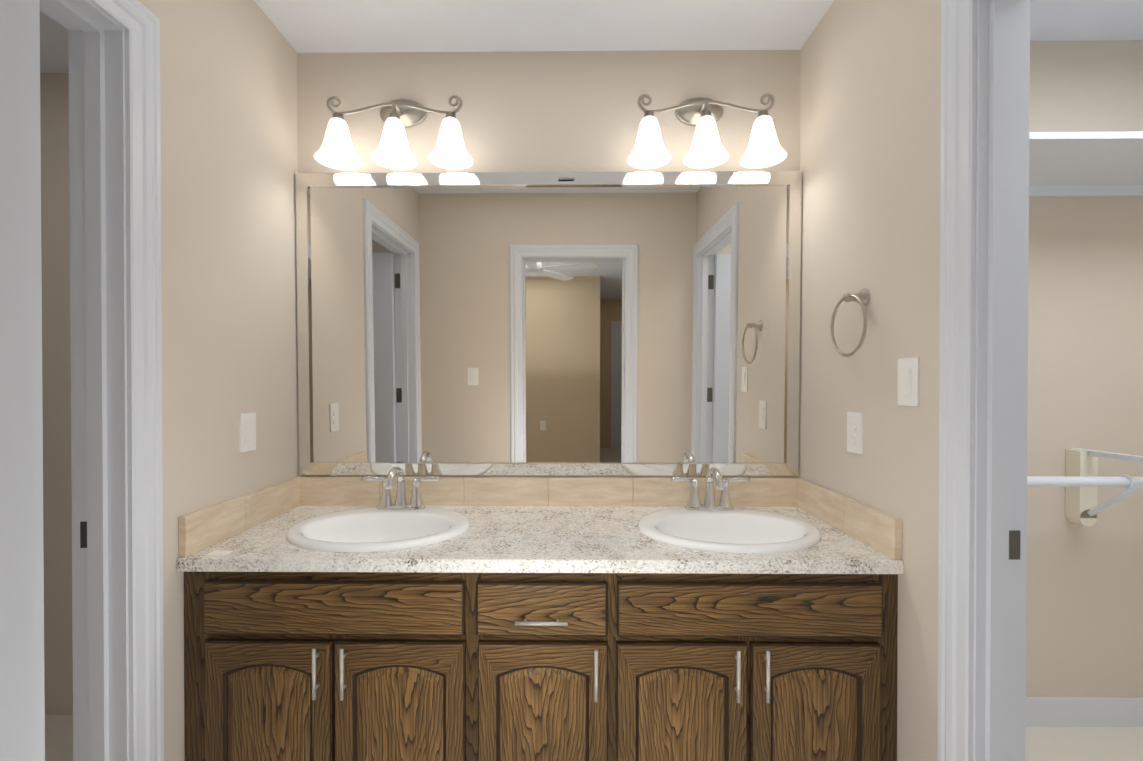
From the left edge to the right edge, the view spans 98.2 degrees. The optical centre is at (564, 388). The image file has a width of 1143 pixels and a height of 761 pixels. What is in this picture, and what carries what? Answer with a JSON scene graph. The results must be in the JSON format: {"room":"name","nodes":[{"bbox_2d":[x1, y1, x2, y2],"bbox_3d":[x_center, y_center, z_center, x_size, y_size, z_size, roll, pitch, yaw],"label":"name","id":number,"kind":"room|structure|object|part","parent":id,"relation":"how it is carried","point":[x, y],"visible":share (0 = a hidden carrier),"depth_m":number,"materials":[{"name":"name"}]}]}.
{"room":"bathroom","nodes":[
{"label":"bathroom","id":0,"kind":"room"},
{"bbox_2d":[40,73,72,714],"bbox_3d":[-1.674,-0.034,1.945,1.202,2.580,0.100,0,0,1],"label":"wall","id":1,"kind":"structure","parent":0,"point":[56,379],"depth_m":1.88,"materials":[{"name":"beige paint"}]},
{"bbox_2d":[45,715,72,760],"bbox_3d":[0.122,1.329,-1.414,5.300,0.100,6.800,0,0,1],"label":"floor","id":2,"kind":"structure","parent":0,"point":[58,737],"depth_m":1.78,"materials":[{"name":"carpet"}]},
{"bbox_2d":[177,567,903,760],"bbox_3d":[-0.064,0.856,1.489,1.792,0.806,0.578,0,0,1],"label":"bathroom vanity","id":3,"kind":"object","parent":2,"relation":"on","point":[713,615],"depth_m":1.23,"materials":[{"name":"brown wood"}]},
{"bbox_3d":[-0.740,0.884,1.243,0.317,0.504,0.018,0,0,1],"label":"door","id":4,"kind":"part","parent":3,"relation":"part of","materials":[{"name":"brown wood"}]},
{"bbox_3d":[-0.612,0.697,1.218,0.010,0.124,0.028,0,0,1],"label":"door handle","id":5,"kind":"part","parent":3,"relation":"part of","materials":[{"name":"white metal"}]},
{"bbox_3d":[-0.576,0.548,1.239,0.655,0.135,0.018,0,0,1],"label":"drawer","id":6,"kind":"part","parent":3,"relation":"part of","materials":[{"name":"brown wood"}]},
{"bbox_3d":[-0.544,0.697,1.218,0.010,0.124,0.028,0,0,1],"label":"door handle","id":7,"kind":"part","parent":3,"relation":"part of","materials":[{"name":"white metal"}]},
{"bbox_3d":[-0.411,0.884,1.240,0.325,0.504,0.018,0,0,1],"label":"door","id":8,"kind":"part","parent":3,"relation":"part of","materials":[{"name":"brown wood"}]},
{"bbox_2d":[177,503,903,570],"bbox_3d":[-0.064,0.436,1.497,1.792,0.034,0.557,0,0,1],"label":"countertop","id":9,"kind":"structure","parent":3,"relation":"on","point":[303,534],"depth_m":1.40,"materials":[{"name":"white stone"}]},
{"bbox_2d":[286,507,469,551],"bbox_3d":[-0.549,0.482,1.487,0.522,0.159,0.433,0,0,1],"label":"sink","id":10,"kind":"object","parent":9,"relation":"in","point":[373,529],"depth_m":1.54,"materials":[{"name":"white ceramic"}]},
{"bbox_2d":[361,467,439,509],"bbox_3d":[-0.548,0.329,1.610,0.259,0.148,0.150,0,0,1],"label":"faucet","id":11,"kind":"object","parent":9,"relation":"on","point":[416,502],"depth_m":1.64,"materials":[{"name":"silver metal"}]},
{"bbox_2d":[671,467,749,510],"bbox_3d":[0.482,0.329,1.600,0.259,0.148,0.150,0,0,1],"label":"faucet","id":12,"kind":"object","parent":9,"relation":"on","point":[694,504],"depth_m":1.63,"materials":[{"name":"silver metal"}]},
{"bbox_2d":[638,508,820,553],"bbox_3d":[0.480,0.482,1.477,0.522,0.159,0.433,0,0,1],"label":"sink","id":13,"kind":"object","parent":9,"relation":"in","point":[676,530],"depth_m":1.53,"materials":[{"name":"white ceramic"}]},
{"bbox_3d":[-0.057,0.572,1.212,0.128,0.010,0.028,0,0,1],"label":"drawer handle","id":14,"kind":"part","parent":3,"relation":"part of","materials":[{"name":"white metal"}]},
{"bbox_3d":[-0.057,0.548,1.233,0.328,0.135,0.018,0,0,1],"label":"drawer","id":15,"kind":"part","parent":3,"relation":"part of","materials":[{"name":"brown wood"}]},
{"bbox_3d":[-0.067,0.619,1.253,1.790,0.040,0.019,0,0,1],"label":"rail","id":16,"kind":"part","parent":3,"relation":"part of","materials":[{"name":"brown wood"}]},
{"bbox_3d":[-0.067,0.477,1.252,1.790,0.044,0.019,0,0,1],"label":"rail","id":17,"kind":"part","parent":3,"relation":"part of","materials":[{"name":"brown wood"}]},
{"bbox_3d":[-0.055,0.884,1.236,0.322,0.504,0.018,0,0,1],"label":"door","id":18,"kind":"part","parent":3,"relation":"part of","materials":[{"name":"brown wood"}]},
{"bbox_3d":[0.076,0.698,1.211,0.010,0.124,0.028,0,0,1],"label":"door handle","id":19,"kind":"part","parent":3,"relation":"part of","materials":[{"name":"white metal"}]},
{"bbox_3d":[0.290,0.884,1.232,0.322,0.504,0.018,0,0,1],"label":"door","id":20,"kind":"part","parent":3,"relation":"part of","materials":[{"name":"brown wood"}]},
{"bbox_3d":[0.421,0.698,1.208,0.010,0.124,0.028,0,0,1],"label":"door handle","id":21,"kind":"part","parent":3,"relation":"part of","materials":[{"name":"white metal"}]},
{"bbox_3d":[0.457,0.548,1.228,0.655,0.135,0.018,0,0,1],"label":"drawer","id":22,"kind":"part","parent":3,"relation":"part of","materials":[{"name":"brown wood"}]},
{"bbox_3d":[0.492,0.698,1.207,0.010,0.124,0.028,0,0,1],"label":"door handle","id":23,"kind":"part","parent":3,"relation":"part of","materials":[{"name":"white metal"}]},
{"bbox_3d":[0.620,0.884,1.229,0.316,0.504,0.018,0,0,1],"label":"door","id":24,"kind":"part","parent":3,"relation":"part of","materials":[{"name":"brown wood"}]},
{"bbox_2d":[138,0,298,760],"bbox_3d":[-1.024,-0.028,1.094,0.115,2.580,1.611,0,0,1],"label":"wall","id":25,"kind":"structure","parent":0,"point":[228,105],"depth_m":1.39,"materials":[{"name":"beige paint"}]},
{"bbox_2d":[40,0,163,760],"bbox_3d":[-1.027,0.200,0.760,0.153,2.130,0.830,0,0,1],"label":"trim","id":26,"kind":"structure","parent":25,"relation":"attached to","point":[116,336],"depth_m":1.09,"materials":[{"name":"white paint"}]},
{"bbox_2d":[239,412,255,452],"bbox_3d":[-0.958,0.133,1.500,0.008,0.115,0.070,0,0,1],"label":"electrical outlet plate","id":27,"kind":"object","parent":25,"relation":"attached to","point":[247,431],"visible":1,"depth_m":1.49,"materials":[{"name":"white plastic"}]},
{"bbox_2d":[297,50,799,477],"bbox_3d":[-0.071,-0.033,1.832,2.006,2.580,0.115,0,0,1],"label":"wall","id":28,"kind":"structure","parent":0,"point":[550,111],"depth_m":1.77,"materials":[{"name":"beige paint"}]},
{"bbox_2d":[314,95,472,169],"bbox_3d":[-0.578,-0.902,1.691,0.533,0.258,0.167,0,0,1],"label":"sconce","id":29,"kind":"object","parent":28,"relation":"attached to","point":[391,151],"visible":1,"depth_m":1.68,"materials":[{"name":"white glass"}]},
{"bbox_3d":[-0.770,-0.841,1.684,0.149,0.137,0.149,0,0,1],"label":"lamp shade","id":30,"kind":"part","parent":29,"relation":"part of","materials":[{"name":"white glass"}]},
{"bbox_3d":[-0.578,-0.841,1.683,0.149,0.137,0.149,0,0,1],"label":"lamp shade","id":31,"kind":"part","parent":29,"relation":"part of","materials":[{"name":"white glass"}]},
{"bbox_3d":[-0.386,-0.841,1.681,0.149,0.137,0.149,0,0,1],"label":"lamp shade","id":32,"kind":"part","parent":29,"relation":"part of","materials":[{"name":"white glass"}]},
{"bbox_2d":[179,477,901,559],"bbox_3d":[-0.064,0.369,1.500,1.792,0.100,0.549,0,0,1],"label":"backsplash","id":33,"kind":"structure","parent":28,"relation":"attached to","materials":[{"name":"stone"}]},
{"bbox_2d":[295,171,801,476],"bbox_3d":[-0.062,-0.224,1.755,1.788,1.077,0.035,0,0,1],"label":"mirror","id":34,"kind":"object","parent":28,"relation":"attached to","point":[642,324],"visible":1,"depth_m":1.76,"materials":[{"name":"clear glass"}]},
{"bbox_2d":[627,93,786,168],"bbox_3d":[0.477,-0.902,1.680,0.533,0.258,0.167,0,0,1],"label":"sconce","id":35,"kind":"object","parent":28,"relation":"attached to","point":[708,150],"visible":1,"depth_m":1.67,"materials":[{"name":"white glass"}]},
{"bbox_3d":[0.284,-0.841,1.674,0.149,0.137,0.149,0,0,1],"label":"lamp shade","id":36,"kind":"part","parent":35,"relation":"part of","materials":[{"name":"white glass"}]},
{"bbox_3d":[0.476,-0.841,1.672,0.149,0.137,0.149,0,0,1],"label":"lamp shade","id":37,"kind":"part","parent":35,"relation":"part of","materials":[{"name":"white glass"}]},
{"bbox_3d":[0.668,-0.841,1.670,0.149,0.137,0.149,0,0,1],"label":"lamp shade","id":38,"kind":"part","parent":35,"relation":"part of","materials":[{"name":"white glass"}]},
{"bbox_2d":[40,0,1142,72],"bbox_3d":[0.122,-1.241,-1.431,5.300,0.120,6.800,0,0,1],"label":"ceiling","id":39,"kind":"structure","parent":0,"point":[332,26],"depth_m":1.65,"materials":[{"name":"white paint"}]},
{"bbox_2d":[799,0,940,760],"bbox_3d":[0.877,-0.028,1.075,0.095,2.580,1.611,0,0,1],"label":"wall","id":40,"kind":"structure","parent":0,"point":[870,119],"depth_m":1.30,"materials":[{"name":"beige paint"}]},
{"bbox_2d":[831,289,869,356],"bbox_3d":[0.803,-0.181,1.374,0.058,0.188,0.173,0,0,1],"label":"towel ring","id":41,"kind":"object","parent":40,"relation":"attached to","point":[862,298],"visible":1,"depth_m":1.36,"materials":[{"name":"silver metal"}]},
{"bbox_2d":[847,412,862,453],"bbox_3d":[0.829,0.127,1.419,0.008,0.115,0.070,0,0,1],"label":"electrical outlet plate","id":42,"kind":"object","parent":40,"relation":"attached to","point":[854,432],"visible":1,"depth_m":1.41,"materials":[{"name":"white plastic"}]},
{"bbox_2d":[898,357,918,405],"bbox_3d":[0.825,-0.015,1.195,0.012,0.115,0.070,0,0,1],"label":"switch plate","id":43,"kind":"object","parent":40,"relation":"attached to","point":[908,381],"visible":1,"depth_m":1.19,"materials":[{"name":"white plastic"}]},
{"bbox_2d":[938,0,1029,760],"bbox_3d":[0.873,0.200,0.668,0.133,2.130,0.825,0,0,1],"label":"trim","id":44,"kind":"structure","parent":40,"relation":"attached to","point":[984,236],"depth_m":1.00,"materials":[{"name":"white paint"}]},
{"bbox_2d":[1025,726,1142,760],"bbox_3d":[1.760,1.248,1.039,1.672,0.030,1.540,0,0,1],"label":"floor","id":45,"kind":"structure","parent":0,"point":[1084,744],"depth_m":1.71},
{"bbox_2d":[1026,40,1142,697],"bbox_3d":[1.818,-0.033,1.858,1.772,2.580,0.115,0,0,1],"label":"wall","id":46,"kind":"structure","parent":0,"point":[1084,612],"depth_m":1.78,"materials":[{"name":"beige paint"}]},
{"bbox_2d":[1026,697,1142,726],"bbox_3d":[1.768,1.178,1.803,1.672,0.100,0.012,0,0,1],"label":"baseboard","id":47,"kind":"structure","parent":46,"relation":"attached to","point":[1080,712],"depth_m":1.79,"materials":[{"name":"white paint"}]},
{"bbox_2d":[1027,131,1142,525],"bbox_3d":[1.766,-0.129,1.619,1.668,1.235,0.359,0,0,1],"label":"closet shelf","id":48,"kind":"object","parent":46,"relation":"attached to","point":[1085,164],"visible":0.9,"depth_m":1.64,"materials":[{"name":"white"}]},
{"bbox_3d":[1.766,0.308,1.635,1.668,0.033,0.033,0,0,1],"label":"rod","id":49,"kind":"part","parent":48,"relation":"part of","materials":[{"name":"white metal"}]},
{"bbox_3d":[0.138,-0.022,0.217,5.100,2.580,0.120,0,0,1],"label":"wall","id":50,"kind":"structure","parent":0,"visible":0},
{"bbox_2d":[0,0,44,760],"bbox_3d":[0.029,0.203,0.219,0.834,2.130,0.158,0,0,1],"label":"door","id":51,"kind":"structure","parent":50,"relation":"attached to","point":[22,714],"depth_m":0.28,"materials":[{"name":"white paint"}]}
]}

